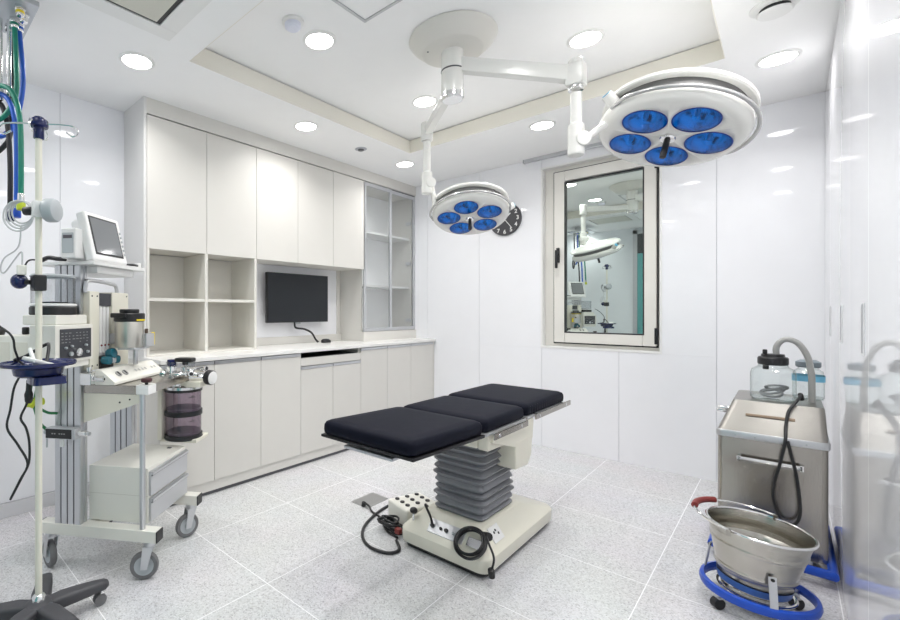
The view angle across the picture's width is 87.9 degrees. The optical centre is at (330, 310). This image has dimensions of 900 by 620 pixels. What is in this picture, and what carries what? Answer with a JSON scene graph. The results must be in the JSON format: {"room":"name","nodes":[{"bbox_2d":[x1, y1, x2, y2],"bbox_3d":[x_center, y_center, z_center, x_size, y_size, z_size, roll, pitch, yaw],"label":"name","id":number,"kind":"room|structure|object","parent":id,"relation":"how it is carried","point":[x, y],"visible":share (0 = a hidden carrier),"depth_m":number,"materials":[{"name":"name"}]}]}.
{"room":"operating room","nodes":[
{"label":"operating room","id":0,"kind":"room"},
{"bbox_2d":[0,76,231,503],"bbox_3d":[-0.934,-0.083,3.641,4.508,2.565,0.100,0,0,-45],"label":"wall","id":1,"kind":"structure","parent":0,"point":[85,171],"depth_m":2.79,"materials":[{"name":"white paint"}]},
{"bbox_2d":[0,483,88,518],"bbox_3d":[-1.958,1.160,2.555,1.525,0.080,0.017,0,0,-45],"label":"baseboard","id":2,"kind":"structure","parent":1,"relation":"attached to","point":[25,505],"depth_m":2.68,"materials":[{"name":"white"}]},
{"bbox_2d":[147,114,206,256],"bbox_3d":[-1.138,-0.830,3.134,0.422,0.857,0.329,0,0,-45],"label":"upper cabinet","id":3,"kind":"object","parent":1,"relation":"attached to","point":[176,153],"visible":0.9,"depth_m":3.01,"materials":[{"name":"laminate"}]},
{"bbox_2d":[189,133,255,261],"bbox_3d":[-0.838,-0.830,3.431,0.422,0.857,0.329,0,0,-45],"label":"upper cabinet","id":4,"kind":"object","parent":1,"relation":"attached to","point":[231,165],"visible":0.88,"depth_m":3.31,"materials":[{"name":"laminate"}]},
{"bbox_2d":[170,449,349,506],"bbox_3d":[-0.154,1.188,3.961,2.948,0.023,0.535,0,0,-45],"label":"trim","id":5,"kind":"structure","parent":1,"relation":"attached to","point":[343,450],"depth_m":3.28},
{"bbox_2d":[234,148,297,264],"bbox_3d":[-0.539,-0.830,3.726,0.418,0.857,0.329,0,0,-45],"label":"upper cabinet","id":6,"kind":"object","parent":1,"relation":"attached to","point":[276,175],"visible":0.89,"depth_m":3.60,"materials":[{"name":"laminate"}]},
{"bbox_2d":[147,97,415,196],"bbox_3d":[-0.234,-1.315,4.029,2.966,0.101,0.325,0,0,-45],"label":"trim","id":7,"kind":"structure","parent":1,"relation":"attached to","point":[155,108],"depth_m":3.52,"materials":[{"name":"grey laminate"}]},
{"bbox_2d":[257,264,340,345],"bbox_3d":[-0.348,-0.055,4.124,1.245,0.700,0.030,0,0,-45],"label":"panel","id":8,"kind":"object","parent":1,"relation":"attached to","point":[267,333],"visible":0.47,"depth_m":4.17,"materials":[{"name":"grey laminate"}]},
{"bbox_2d":[265,272,327,323],"bbox_3d":[-0.314,-0.109,4.108,0.717,0.450,0.090,0,0,-45],"label":"wall monitor","id":9,"kind":"object","parent":8,"relation":"attached to","point":[297,298],"visible":1,"depth_m":4.04,"materials":[{"name":"black plastic"}]},
{"bbox_2d":[294,322,318,342],"bbox_3d":[-0.226,0.197,4.123,0.258,0.195,0.024,0,0,-31],"label":"cable","id":10,"kind":"object","parent":9,"relation":"hanging from","point":[295,327],"visible":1,"depth_m":4.12,"materials":[{"name":"black plastic"}]},
{"bbox_2d":[277,161,332,267],"bbox_3d":[-0.243,-0.830,4.019,0.415,0.857,0.329,0,0,-45],"label":"upper cabinet","id":11,"kind":"object","parent":1,"relation":"attached to","point":[315,184],"visible":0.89,"depth_m":3.90,"materials":[{"name":"laminate"}]},
{"bbox_2d":[311,172,364,270],"bbox_3d":[0.058,-0.830,4.316,0.431,0.857,0.329,0,0,-45],"label":"upper cabinet","id":12,"kind":"object","parent":1,"relation":"attached to","point":[348,192],"visible":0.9,"depth_m":4.19,"materials":[{"name":"laminate"}]},
{"bbox_2d":[3,0,840,186],"bbox_3d":[0.452,-1.462,2.237,4.708,0.195,4.047,0,0,-45],"label":"ceiling","id":13,"kind":"structure","parent":0,"point":[371,73],"depth_m":2.56,"materials":[{"name":"paint"}]},
{"bbox_2d":[0,0,38,101],"bbox_3d":[-1.445,-1.143,1.904,0.300,0.445,0.320,0,0,-45],"label":"pendant","id":14,"kind":"object","parent":13,"relation":"attached to","point":[20,14],"visible":0.89,"depth_m":1.96,"materials":[{"name":"silver metal"}]},
{"bbox_2d":[0,42,13,221],"bbox_3d":[-1.451,-0.813,1.995,0.177,0.848,0.082,0,0,17],"label":"gas hose","id":15,"kind":"object","parent":14,"relation":"hanging from","point":[7,143],"visible":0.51,"depth_m":1.96,"materials":[{"name":"black plastic"}]},
{"bbox_2d":[0,27,25,210],"bbox_3d":[-1.390,-0.830,1.943,0.220,0.813,0.076,0,0,15],"label":"gas hose","id":16,"kind":"object","parent":14,"relation":"hanging from","point":[14,93],"visible":0.81,"depth_m":1.91,"materials":[{"name":"green rubber"}]},
{"bbox_2d":[0,31,25,217],"bbox_3d":[-1.423,-0.818,1.977,0.207,0.838,0.088,0,0,14],"label":"gas hose","id":17,"kind":"object","parent":14,"relation":"hanging from","point":[17,214],"visible":0.69,"depth_m":1.94,"materials":[{"name":"blue rubber"}]},
{"bbox_2d":[9,16,19,29],"bbox_3d":[-1.382,-1.256,1.969,0.038,0.043,0.044,0,0,-45],"label":"outlet","id":18,"kind":"object","parent":14,"relation":"attached to","point":[14,21],"depth_m":1.96,"materials":[{"name":"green metal"}]},
{"bbox_2d":[14,3,25,17],"bbox_3d":[-1.304,-1.256,1.889,0.038,0.043,0.044,0,0,-45],"label":"outlet","id":19,"kind":"object","parent":14,"relation":"attached to","point":[20,8],"depth_m":1.88,"materials":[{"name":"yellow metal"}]},
{"bbox_2d":[18,23,24,33],"bbox_3d":[-1.381,-1.256,1.995,0.038,0.043,0.044,0,0,-45],"label":"outlet","id":20,"kind":"object","parent":14,"relation":"attached to","point":[21,27],"depth_m":1.99,"materials":[{"name":"blue metal"}]},
{"bbox_2d":[19,12,29,24],"bbox_3d":[-1.318,-1.256,1.931,0.038,0.043,0.044,0,0,-45],"label":"outlet","id":21,"kind":"object","parent":14,"relation":"attached to","point":[22,20],"depth_m":1.93,"materials":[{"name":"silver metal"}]},
{"bbox_2d":[118,51,154,70],"bbox_3d":[-1.059,-1.361,2.459,0.184,0.008,0.184,0,0,-45],"label":"recessed light","id":22,"kind":"object","parent":13,"relation":"in","point":[134,60],"visible":1,"depth_m":2.45,"materials":[{"name":"white plastic"}]},
{"bbox_2d":[76,0,211,40],"bbox_3d":[-0.817,-1.361,1.805,0.655,0.008,0.656,0,0,-45],"label":"ceiling vent","id":23,"kind":"object","parent":13,"relation":"in","point":[164,19],"visible":1,"depth_m":2.05,"materials":[{"name":"white plastic"}]},
{"bbox_2d":[282,14,303,32],"bbox_3d":[-0.195,-1.458,2.300,0.110,0.044,0.110,0,0,-45],"label":"smoke detector","id":24,"kind":"object","parent":13,"relation":"attached to","point":[292,23],"visible":1,"depth_m":2.27,"materials":[{"name":"white plastic"}]},
{"bbox_2d":[294,121,318,130],"bbox_3d":[-0.184,-1.361,3.324,0.184,0.008,0.184,0,0,-45],"label":"recessed light","id":25,"kind":"object","parent":13,"relation":"in","point":[301,125],"visible":1,"depth_m":3.31,"materials":[{"name":"white plastic"}]},
{"bbox_2d":[303,30,335,50],"bbox_3d":[-0.063,-1.476,2.464,0.184,0.008,0.184,0,0,-45],"label":"recessed light","id":26,"kind":"object","parent":13,"relation":"in","point":[319,40],"visible":1,"depth_m":2.46,"materials":[{"name":"white plastic"}]},
{"bbox_2d":[355,147,366,151],"bbox_3d":[0.252,-1.358,3.796,0.100,0.018,0.100,0,0,-45],"label":"sprinkler","id":27,"kind":"object","parent":13,"relation":"attached to","point":[360,149],"visible":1,"depth_m":3.78,"materials":[{"name":"silver metal"}]},
{"bbox_2d":[332,0,401,22],"bbox_3d":[0.171,-1.477,1.990,0.450,0.006,0.450,0,0,-45],"label":"access hatch","id":28,"kind":"object","parent":13,"relation":"attached to","point":[364,8],"visible":1,"depth_m":2.18,"materials":[{"name":"paint"}]},
{"bbox_2d":[395,161,414,166],"bbox_3d":[0.686,-1.361,4.183,0.184,0.008,0.184,0,0,-45],"label":"recessed light","id":29,"kind":"object","parent":13,"relation":"in","point":[401,163],"visible":1,"depth_m":4.18,"materials":[{"name":"white plastic"}]},
{"bbox_2d":[412,95,437,107],"bbox_3d":[0.662,-1.476,3.180,0.184,0.008,0.184,0,0,-45],"label":"recessed light","id":30,"kind":"object","parent":13,"relation":"in","point":[423,101],"visible":1,"depth_m":3.17,"materials":[{"name":"white plastic"}]},
{"bbox_2d":[190,0,724,152],"bbox_3d":[0.677,-1.419,2.447,2.048,0.107,2.062,0,0,-45],"label":"trim","id":31,"kind":"structure","parent":13,"relation":"attached to","point":[711,52],"depth_m":2.95,"materials":[{"name":"white paint"}]},
{"bbox_2d":[528,120,555,130],"bbox_3d":[1.550,-1.361,3.308,0.184,0.008,0.184,0,0,-45],"label":"recessed light","id":32,"kind":"object","parent":13,"relation":"in","point":[543,124],"visible":1,"depth_m":3.30,"materials":[{"name":"white plastic"}]},
{"bbox_2d":[523,142,602,163],"bbox_3d":[2.116,-1.350,3.716,0.042,0.030,1.045,0,0,-45],"label":"blind rail","id":33,"kind":"object","parent":13,"relation":"attached to","point":[599,144],"visible":0.49,"depth_m":3.89,"materials":[{"name":"metal"}]},
{"bbox_2d":[566,28,604,48],"bbox_3d":[1.384,-1.476,2.450,0.184,0.008,0.184,0,0,-45],"label":"recessed light","id":34,"kind":"object","parent":13,"relation":"in","point":[586,38],"visible":1,"depth_m":2.44,"materials":[{"name":"white plastic"}]},
{"bbox_2d":[409,10,762,234],"bbox_3d":[1.135,-1.009,2.399,1.084,0.943,1.675,0,0,-45],"label":"light","id":35,"kind":"object","parent":13,"relation":"hanging from","point":[677,117],"visible":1,"depth_m":2.21,"materials":[{"name":"white metal"}]},
{"bbox_2d":[749,0,800,21],"bbox_3d":[1.983,-1.345,2.012,0.170,0.040,0.170,0,0,-45],"label":"ceiling speaker","id":36,"kind":"object","parent":13,"relation":"attached to","point":[767,10],"visible":1,"depth_m":2.00,"materials":[{"name":"white plastic"}]},
{"bbox_2d":[755,48,802,67],"bbox_3d":[2.415,-1.361,2.433,0.184,0.008,0.184,0,0,-45],"label":"recessed light","id":37,"kind":"object","parent":13,"relation":"in","point":[777,58],"visible":1,"depth_m":2.43,"materials":[{"name":"white plastic"}]},
{"bbox_2d":[0,444,847,619],"bbox_3d":[0.541,1.250,2.325,4.958,0.100,4.047,0,0,-45],"label":"floor","id":38,"kind":"structure","parent":0,"point":[620,541],"depth_m":2.17,"materials":[{"name":"tile"}]},
{"bbox_2d":[0,116,108,619],"bbox_3d":[-1.084,0.236,1.705,0.452,1.928,0.475,0,0,-45],"label":"stand","id":39,"kind":"object","parent":38,"relation":"on","point":[43,604],"visible":0.97,"depth_m":1.68,"materials":[{"name":"silver metal"}]},
{"bbox_2d":[0,326,24,364],"bbox_3d":[-1.311,0.086,1.670,0.332,0.248,0.024,0,0,-7],"label":"cord","id":40,"kind":"object","parent":39,"relation":"on","point":[1,327],"visible":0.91,"depth_m":1.68,"materials":[{"name":"black plastic"}]},
{"bbox_2d":[0,200,33,273],"bbox_3d":[-1.182,-0.280,1.700,0.141,0.280,0.032,0,0,2],"label":"tubing","id":41,"kind":"object","parent":39,"relation":"hanging from","point":[12,204],"visible":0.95,"depth_m":1.69,"materials":[{"name":"white plastic"}]},
{"bbox_2d":[16,265,26,274],"bbox_3d":[-1.159,-0.153,1.687,0.030,0.037,0.024,0,0,-45],"label":"connector","id":42,"kind":"object","parent":41,"relation":"attached to","point":[20,269],"visible":1,"depth_m":1.68,"materials":[{"name":"plastic"}]},
{"bbox_2d":[5,378,32,499],"bbox_3d":[-1.167,0.478,1.684,0.093,0.463,0.034,0,0,-16],"label":"hanging cord","id":43,"kind":"object","parent":39,"relation":"hanging from","point":[28,395],"visible":0.96,"depth_m":1.68,"materials":[{"name":"black plastic"}]},
{"bbox_2d":[13,342,52,364],"bbox_3d":[-1.105,0.168,1.690,0.120,0.094,0.199,0,0,-45],"label":"probe","id":44,"kind":"object","parent":39,"relation":"on","point":[25,357],"visible":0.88,"depth_m":1.66,"materials":[{"name":"white plastic"}]},
{"bbox_2d":[0,358,76,385],"bbox_3d":[-1.098,0.229,1.692,0.250,0.079,0.250,0,0,-45],"label":"tray","id":45,"kind":"object","parent":39,"relation":"on","point":[37,374],"depth_m":1.63,"materials":[{"name":"blue plastic"}]},
{"bbox_2d":[22,198,62,222],"bbox_3d":[-1.089,-0.378,1.692,0.127,0.089,0.088,0,0,0],"label":"pole clamp knob","id":46,"kind":"object","parent":39,"relation":"attached to","point":[50,210],"visible":1,"depth_m":1.67,"materials":[{"name":"grey plastic"}]},
{"bbox_2d":[0,260,216,578],"bbox_3d":[-1.033,0.473,2.223,0.735,1.453,0.790,0,0,10],"label":"machine","id":47,"kind":"object","parent":38,"relation":"on","point":[137,482],"visible":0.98,"depth_m":2.08,"materials":[{"name":"metal"}]},
{"bbox_2d":[25,256,66,264],"bbox_3d":[-1.323,-0.182,2.074,0.210,0.146,0.037,0,0,-1],"label":"cable","id":48,"kind":"object","parent":47,"relation":"on","point":[45,258],"visible":0.56,"depth_m":2.06,"materials":[{"name":"black plastic"}]},
{"bbox_2d":[59,211,126,264],"bbox_3d":[-1.158,-0.337,2.150,0.213,0.238,0.298,0,0,10],"label":"patient monitor","id":49,"kind":"object","parent":47,"relation":"on","point":[91,236],"visible":0.91,"depth_m":2.07,"materials":[{"name":"white plastic"}]},
{"bbox_2d":[42,260,144,277],"bbox_3d":[-1.179,-0.202,2.244,0.300,0.054,0.400,0,0,10],"label":"shelf","id":50,"kind":"object","parent":47,"relation":"attached to","point":[91,268],"depth_m":2.10,"materials":[{"name":"white plastic"}]},
{"bbox_2d":[164,387,202,415],"bbox_3d":[-0.813,0.489,2.486,0.200,0.131,0.200,0,0,-45],"label":"canister","id":51,"kind":"object","parent":47,"relation":"on","point":[171,408],"depth_m":2.44,"materials":[{"name":"purple plastic"}]},
{"bbox_2d":[164,410,202,439],"bbox_3d":[-0.813,0.618,2.486,0.200,0.128,0.200,0,0,-45],"label":"canister","id":52,"kind":"object","parent":47,"relation":"on","point":[172,431],"depth_m":2.43,"materials":[{"name":"purple plastic"}]},
{"bbox_2d":[127,359,213,487],"bbox_3d":[-1.089,0.717,3.020,0.368,0.790,0.560,0,0,-45],"label":"base cabinet","id":53,"kind":"object","parent":38,"relation":"on","point":[200,456],"visible":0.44,"depth_m":2.87,"materials":[{"name":"laminate"}]},
{"bbox_2d":[214,357,260,479],"bbox_3d":[-0.826,0.717,3.280,0.371,0.790,0.560,0,0,-45],"label":"base cabinet","id":54,"kind":"object","parent":38,"relation":"on","point":[237,386],"visible":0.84,"depth_m":3.07,"materials":[{"name":"laminate"}]},
{"bbox_2d":[261,353,300,465],"bbox_3d":[-0.561,0.717,3.542,0.375,0.790,0.560,0,0,-45],"label":"base cabinet","id":55,"kind":"object","parent":38,"relation":"on","point":[280,374],"visible":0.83,"depth_m":3.33,"materials":[{"name":"laminate"}]},
{"bbox_2d":[187,342,433,492],"bbox_3d":[-0.157,0.749,3.943,2.976,0.854,0.557,0,0,-45],"label":"trim","id":56,"kind":"structure","parent":38,"relation":"on","point":[238,477],"depth_m":3.26,"materials":[{"name":"grey laminate"}]},
{"bbox_2d":[128,338,435,364],"bbox_3d":[-0.153,0.308,3.932,2.988,0.027,0.579,0,0,-45],"label":"countertop","id":57,"kind":"structure","parent":56,"relation":"on","point":[277,349],"depth_m":3.54,"materials":[{"name":"white stone"}]},
{"bbox_2d":[124,96,146,357],"bbox_3d":[-1.296,-0.535,2.978,0.018,1.660,0.329,0,0,-45],"label":"end panel","id":58,"kind":"object","parent":57,"relation":"on","point":[135,117],"visible":0.79,"depth_m":2.94,"materials":[{"name":"laminate"}]},
{"bbox_2d":[147,248,256,356],"bbox_3d":[-0.987,-0.052,3.282,0.844,0.694,0.331,0,0,-45],"label":"open shelf unit","id":59,"kind":"object","parent":57,"relation":"on","point":[197,304],"visible":0.88,"depth_m":3.34,"materials":[{"name":"laminate"}]},
{"bbox_2d":[321,338,330,342],"bbox_3d":[-0.045,0.277,4.215,0.108,0.037,0.062,0,0,-45],"label":"computer mouse","id":60,"kind":"object","parent":57,"relation":"on","point":[322,340],"visible":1,"depth_m":4.18,"materials":[{"name":"black plastic"}]},
{"bbox_2d":[340,182,415,341],"bbox_3d":[0.511,-0.481,4.763,0.874,1.553,0.329,0,0,-45],"label":"cabinet","id":61,"kind":"object","parent":57,"relation":"on","point":[377,301],"visible":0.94,"depth_m":4.94,"materials":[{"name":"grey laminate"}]},
{"bbox_2d":[362,284,408,289],"bbox_3d":[0.484,-0.252,4.771,0.810,0.020,0.257,0,0,-45],"label":"shelf","id":62,"kind":"object","parent":61,"relation":"attached to","point":[368,286],"depth_m":4.84,"materials":[{"name":"white wood"}]},
{"bbox_2d":[366,231,408,242],"bbox_3d":[0.484,-0.785,4.771,0.810,0.020,0.257,0,0,-45],"label":"shelf","id":63,"kind":"object","parent":61,"relation":"attached to","point":[372,237],"depth_m":4.86,"materials":[{"name":"white wood"}]},
{"bbox_2d":[299,348,360,453],"bbox_3d":[-0.179,0.717,3.919,0.697,0.790,0.560,0,0,-45],"label":"base cabinet","id":64,"kind":"object","parent":38,"relation":"on","point":[330,380],"visible":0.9,"depth_m":3.68,"materials":[{"name":"laminate"}]},
{"bbox_2d":[351,492,387,508],"bbox_3d":[0.244,1.185,2.852,0.213,0.031,0.135,0,0,-45],"label":"floor outlet","id":65,"kind":"object","parent":38,"relation":"attached to","point":[372,499],"visible":0.99,"depth_m":2.85,"materials":[{"name":"metal"}]},
{"bbox_2d":[359,346,386,412],"bbox_3d":[0.202,0.717,4.295,0.374,0.790,0.560,0,0,-45],"label":"base cabinet","id":66,"kind":"object","parent":38,"relation":"on","point":[373,359],"visible":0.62,"depth_m":4.09,"materials":[{"name":"laminate"}]},
{"bbox_2d":[361,505,400,554],"bbox_3d":[0.297,1.190,2.516,0.227,0.020,0.601,0,0,14],"label":"power cable","id":67,"kind":"object","parent":38,"relation":"on","point":[398,550],"visible":0.82,"depth_m":2.30,"materials":[{"name":"black plastic"}]},
{"bbox_2d":[364,501,397,538],"bbox_3d":[0.283,1.183,2.568,0.044,0.034,0.422,0,0,-18],"label":"cable","id":68,"kind":"object","parent":38,"relation":"on","point":[367,504],"visible":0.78,"depth_m":2.57,"materials":[{"name":"black plastic"}]},
{"bbox_2d":[377,515,402,534],"bbox_3d":[0.329,1.163,2.461,0.123,0.077,0.158,0,0,-45],"label":"cable tangle","id":69,"kind":"object","parent":38,"relation":"on","point":[394,522],"visible":0.89,"depth_m":2.44,"materials":[{"name":"black plastic"}]},
{"bbox_2d":[395,527,401,534],"bbox_3d":[0.357,1.164,2.385,0.030,0.028,0.032,0,0,-45],"label":"plug","id":70,"kind":"object","parent":38,"relation":"on","point":[398,530],"visible":1,"depth_m":2.38,"materials":[{"name":"red plastic"}]},
{"bbox_2d":[387,344,410,408],"bbox_3d":[0.469,0.717,4.559,0.378,0.790,0.560,0,0,-45],"label":"base cabinet","id":71,"kind":"object","parent":38,"relation":"on","point":[398,356],"visible":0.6,"depth_m":4.35,"materials":[{"name":"laminate"}]},
{"bbox_2d":[388,492,434,524],"bbox_3d":[0.473,1.143,2.596,0.230,0.115,0.185,0,0,-27],"label":"foot pedal control","id":72,"kind":"object","parent":38,"relation":"on","point":[400,506],"visible":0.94,"depth_m":2.57,"materials":[{"name":"plastic"}]},
{"bbox_2d":[411,342,432,403],"bbox_3d":[0.745,0.717,4.832,0.397,0.790,0.560,0,0,-45],"label":"base cabinet","id":73,"kind":"object","parent":38,"relation":"on","point":[421,353],"visible":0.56,"depth_m":4.62,"materials":[{"name":"laminate"}]},
{"bbox_2d":[321,383,570,578],"bbox_3d":[0.701,0.834,2.323,1.597,0.732,0.536,0,0,-45],"label":"table","id":74,"kind":"object","parent":38,"relation":"on","point":[476,436],"visible":1,"depth_m":2.18,"materials":[{"name":"black leather"}]},
{"bbox_2d":[324,407,481,456],"bbox_3d":[0.318,0.508,1.966,0.550,0.079,0.470,0,0,-45],"label":"cushion","id":75,"kind":"object","parent":74,"relation":"on","point":[395,431],"depth_m":1.83,"materials":[{"name":"black leather"}]},
{"bbox_2d":[404,396,523,432],"bbox_3d":[0.677,0.517,2.317,0.436,0.062,0.466,0,0,-45],"label":"cushion","id":76,"kind":"object","parent":74,"relation":"on","point":[494,416],"depth_m":2.24,"materials":[{"name":"black leather"}]},
{"bbox_2d":[487,523,504,543],"bbox_3d":[0.779,1.051,2.132,0.095,0.057,0.046,0,0,-45],"label":"outlet plate","id":77,"kind":"object","parent":74,"relation":"attached to","point":[498,535],"depth_m":2.13,"materials":[{"name":"white plastic"}]},
{"bbox_2d":[448,383,563,415],"bbox_3d":[1.041,0.513,2.677,0.567,0.062,0.470,0,0,-45],"label":"cushion","id":78,"kind":"object","parent":74,"relation":"on","point":[533,401],"depth_m":2.57,"materials":[{"name":"black leather"}]},
{"bbox_2d":[699,541,823,619],"bbox_3d":[1.719,1.097,1.817,0.364,0.205,0.364,0,0,-45],"label":"trolley","id":79,"kind":"object","parent":38,"relation":"on","point":[773,610],"visible":0.66,"depth_m":1.73,"materials":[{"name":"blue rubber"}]},
{"bbox_2d":[691,496,819,602],"bbox_3d":[1.702,0.970,1.827,0.342,0.293,0.380,0,0,-45],"label":"bucket","id":80,"kind":"object","parent":79,"relation":"on","point":[750,546],"visible":0.96,"depth_m":1.77,"materials":[{"name":"silver metal"}]},
{"bbox_2d":[707,390,839,581],"bbox_3d":[2.238,0.821,2.294,0.650,0.756,0.432,0,0,-45],"label":"suction machine","id":81,"kind":"object","parent":38,"relation":"on","point":[750,432],"visible":0.57,"depth_m":2.12,"materials":[{"name":"silver metal"}]},
{"bbox_2d":[718,405,728,409],"bbox_3d":[2.045,0.500,2.334,0.022,0.022,0.060,0,0,-45],"label":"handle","id":82,"kind":"object","parent":81,"relation":"on","point":[720,407],"depth_m":2.34,"materials":[{"name":"silver metal"}]},
{"bbox_2d":[718,390,827,442],"bbox_3d":[2.246,0.516,2.301,0.492,0.147,0.376,0,0,-45],"label":"lid","id":83,"kind":"object","parent":81,"relation":"attached to","point":[746,416],"depth_m":2.15,"materials":[{"name":"metal"}]},
{"bbox_2d":[750,349,796,401],"bbox_3d":[2.220,0.317,2.263,0.166,0.250,0.166,0,0,-45],"label":"jar","id":84,"kind":"object","parent":81,"relation":"on","point":[766,359],"visible":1,"depth_m":2.23,"materials":[{"name":"clear glass"}]},
{"bbox_2d":[771,393,804,524],"bbox_3d":[2.165,0.685,2.088,0.227,0.590,0.092,0,0,-19],"label":"cord","id":85,"kind":"object","parent":81,"relation":"hanging from","point":[800,397],"visible":0.91,"depth_m":2.07,"materials":[{"name":"black plastic"}]},
{"bbox_2d":[773,337,815,402],"bbox_3d":[2.268,0.284,2.208,0.025,0.312,0.148,0,0,-45],"label":"hose","id":86,"kind":"object","parent":81,"relation":"attached to","point":[776,347],"visible":0.99,"depth_m":2.17,"materials":[{"name":"grey plastic"}]},
{"bbox_2d":[792,359,825,400],"bbox_3d":[2.415,0.344,2.280,0.117,0.197,0.117,0,0,-45],"label":"jar","id":87,"kind":"object","parent":81,"relation":"on","point":[801,362],"visible":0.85,"depth_m":2.26,"materials":[{"name":"clear glass"}]},
{"bbox_2d":[825,65,829,526],"bbox_3d":[3.064,-0.082,2.441,0.499,2.563,0.503,0,0,-45],"label":"wall panel","id":88,"kind":"object","parent":38,"relation":"on","point":[827,89],"visible":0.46,"depth_m":2.61,"materials":[{"name":"white plastic"}]},
{"bbox_2d":[830,19,837,566],"bbox_3d":[2.691,-0.082,2.075,0.543,2.563,0.507,0,0,-45],"label":"wall panel","id":89,"kind":"object","parent":38,"relation":"on","point":[834,56],"visible":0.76,"depth_m":2.23,"materials":[{"name":"white plastic"}]},
{"bbox_2d":[838,0,849,619],"bbox_3d":[2.303,-0.082,1.692,0.544,2.563,0.507,0,0,-45],"label":"wall panel","id":90,"kind":"object","parent":38,"relation":"on","point":[844,9],"visible":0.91,"depth_m":1.84,"materials":[{"name":"white plastic"}]},
{"bbox_2d":[850,0,868,619],"bbox_3d":[1.914,-0.082,1.308,0.543,2.563,0.507,0,0,-45],"label":"wall panel","id":91,"kind":"object","parent":38,"relation":"on","point":[859,9],"visible":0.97,"depth_m":1.46,"materials":[{"name":"white plastic"}]},
{"bbox_2d":[869,0,899,619],"bbox_3d":[1.528,-0.082,0.924,0.543,2.563,0.503,0,0,-45],"label":"wall panel","id":92,"kind":"object","parent":38,"relation":"on","point":[884,15],"visible":1,"depth_m":1.08,"materials":[{"name":"white plastic"}]},
{"bbox_2d":[412,91,824,481],"bbox_3d":[2.163,-0.083,3.926,0.300,2.565,4.047,0,0,-45],"label":"wall","id":93,"kind":"structure","parent":0,"point":[743,230],"depth_m":3.32,"materials":[{"name":"white paint"}]},
{"bbox_2d":[492,205,521,235],"bbox_3d":[1.632,-0.860,4.226,0.034,0.304,0.304,0,0,-45],"label":"wall clock","id":94,"kind":"object","parent":93,"relation":"attached to","point":[512,223],"visible":0.44,"depth_m":4.18,"materials":[{"name":"black plastic"}]},
{"bbox_2d":[541,153,661,353],"bbox_3d":[2.212,-0.472,3.731,0.154,1.595,0.880,0,0,-45],"label":"window","id":95,"kind":"structure","parent":93,"relation":"in","point":[601,216],"depth_m":3.71,"materials":[{"name":"white plastic"}]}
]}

